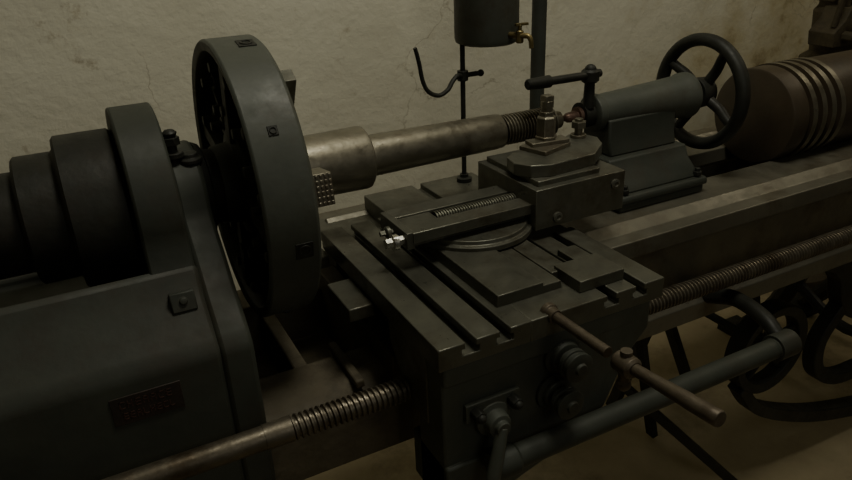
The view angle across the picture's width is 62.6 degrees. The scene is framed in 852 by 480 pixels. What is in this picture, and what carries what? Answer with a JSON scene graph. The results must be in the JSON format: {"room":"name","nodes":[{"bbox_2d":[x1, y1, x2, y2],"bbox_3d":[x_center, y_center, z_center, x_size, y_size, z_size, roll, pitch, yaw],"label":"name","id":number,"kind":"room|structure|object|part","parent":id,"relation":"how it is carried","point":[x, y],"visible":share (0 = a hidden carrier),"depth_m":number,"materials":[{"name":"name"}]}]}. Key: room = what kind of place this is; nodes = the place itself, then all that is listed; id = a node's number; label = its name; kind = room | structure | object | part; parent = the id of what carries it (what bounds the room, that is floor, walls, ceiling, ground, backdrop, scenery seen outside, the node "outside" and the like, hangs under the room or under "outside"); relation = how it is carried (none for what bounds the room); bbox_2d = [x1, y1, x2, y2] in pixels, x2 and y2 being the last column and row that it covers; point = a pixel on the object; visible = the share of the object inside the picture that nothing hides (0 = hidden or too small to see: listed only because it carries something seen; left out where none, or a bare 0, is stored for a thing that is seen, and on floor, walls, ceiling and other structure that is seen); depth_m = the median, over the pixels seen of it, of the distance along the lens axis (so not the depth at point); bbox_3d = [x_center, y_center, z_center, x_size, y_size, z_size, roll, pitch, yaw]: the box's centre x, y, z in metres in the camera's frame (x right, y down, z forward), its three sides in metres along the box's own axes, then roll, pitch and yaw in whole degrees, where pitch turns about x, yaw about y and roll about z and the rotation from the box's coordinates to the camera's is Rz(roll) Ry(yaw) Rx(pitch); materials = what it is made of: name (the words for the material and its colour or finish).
{"room":"metal workshop","nodes":[
{"label":"metal workshop","id":0,"kind":"room"},
{"bbox_2d":[0,0,818,289],"bbox_3d":[0.344,-1.207,2.281,9.000,3.200,0.150,-14,28,-24],"label":"wall","id":1,"kind":"structure","parent":0,"point":[63,63],"depth_m":2.17,"materials":[{"name":"paint"}]},
{"bbox_2d":[304,288,851,479],"bbox_3d":[1.468,1.113,1.113,9.000,0.100,4.450,-14,28,-24],"label":"floor","id":2,"kind":"structure","parent":0,"point":[750,446],"depth_m":2.12,"materials":[{"name":"concrete"}]},
{"bbox_2d":[0,33,851,479],"bbox_3d":[0.454,0.186,1.504,3.043,1.326,1.036,-16,28,-28],"label":"lathe","id":3,"kind":"object","parent":2,"relation":"on","point":[489,322],"visible":1,"depth_m":1.06,"materials":[{"name":"metal"}]},
{"bbox_2d":[304,108,563,194],"bbox_3d":[0.007,-0.175,1.283,0.584,0.111,0.111,-14,28,-24],"label":"workpiece","id":4,"kind":"object","parent":3,"relation":"attached to","point":[354,158],"visible":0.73,"depth_m":1.23,"materials":[{"name":"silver metal"}]},
{"bbox_2d":[413,0,533,182],"bbox_3d":[0.085,-0.355,1.402,0.230,0.492,0.154,-4,25,-4],"label":"dispenser","id":5,"kind":"object","parent":3,"relation":"on","point":[477,23],"visible":1,"depth_m":1.33,"materials":[{"name":"grey paint"}]},
{"bbox_3d":[0.027,-0.327,1.353,0.114,0.102,0.018,-19,30,-31],"label":"hooked arm","id":6,"kind":"part","parent":5,"relation":"part of","materials":[{"name":"metal"}]},
{"bbox_3d":[0.074,-0.324,1.403,0.032,0.436,0.032,-14,28,-24],"label":"rod","id":7,"kind":"part","parent":5,"relation":"part of","materials":[{"name":"metal"}]},
{"bbox_2d":[508,22,533,48],"bbox_3d":[0.181,-0.390,1.334,0.056,0.045,0.025,8,27,22],"label":"tap","id":8,"kind":"object","parent":5,"relation":"on","point":[516,34],"depth_m":1.33,"materials":[{"name":"gold metal"}]},
{"bbox_3d":[0.112,0.321,1.020,0.092,0.189,0.074,-14,28,-24],"label":"feed lever","id":9,"kind":"part","parent":3,"relation":"part of","materials":[{"name":"grey paint"}]},
{"bbox_3d":[0.220,-0.176,1.275,0.085,0.015,0.059,-24,33,-39],"label":"packing plate","id":10,"kind":"part","parent":3,"relation":"part of","materials":[{"name":"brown metal"}]},
{"bbox_3d":[0.238,-0.154,1.271,0.215,0.022,0.126,-14,28,-24],"label":"tool clamp plate","id":11,"kind":"part","parent":3,"relation":"part of","materials":[{"name":"metal"}]},
{"bbox_3d":[0.205,0.238,1.047,0.064,0.064,0.052,-14,28,-24],"label":"knob","id":12,"kind":"part","parent":3,"relation":"part of","materials":[{"name":"green paint"}]},
{"bbox_3d":[0.260,-0.271,1.373,0.195,0.130,0.057,-17,29,-29],"label":"clamp lever","id":13,"kind":"part","parent":3,"relation":"part of","materials":[{"name":"metal"}]},
{"bbox_3d":[0.213,0.179,1.025,0.064,0.064,0.052,-14,28,-24],"label":"knob","id":14,"kind":"part","parent":3,"relation":"part of","materials":[{"name":"green paint"}]},
{"bbox_3d":[0.245,0.158,0.883,0.029,0.066,0.308,-14,28,-24],"label":"cross feed handle","id":15,"kind":"part","parent":3,"relation":"part of","materials":[{"name":"brown metal"}]},
{"bbox_3d":[0.385,0.260,1.161,0.655,0.050,0.050,-14,28,-24],"label":"control rod","id":16,"kind":"part","parent":3,"relation":"part of","materials":[{"name":"green paint"}]},
{"bbox_2d":[714,50,851,162],"bbox_3d":[1.074,-0.371,1.809,0.665,0.234,0.234,-14,28,-24],"label":"drum","id":17,"kind":"object","parent":3,"relation":"on","point":[800,105],"visible":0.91,"depth_m":1.64,"materials":[{"name":"brown metal"}]},
{"bbox_2d":[529,0,546,109],"bbox_3d":[0.253,-0.839,1.499,0.100,3.200,0.100,-14,28,-24],"label":"pipe","id":18,"kind":"object","parent":2,"relation":"on","point":[539,7],"visible":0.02,"depth_m":1.66,"materials":[{"name":"grey metal"}]},
{"bbox_2d":[798,0,851,287],"bbox_3d":[1.542,-0.426,2.757,0.299,1.293,0.393,14,29,31],"label":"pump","id":19,"kind":"object","parent":2,"relation":"on","point":[830,31],"visible":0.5,"depth_m":2.50,"materials":[{"name":"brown metal"}]}
]}

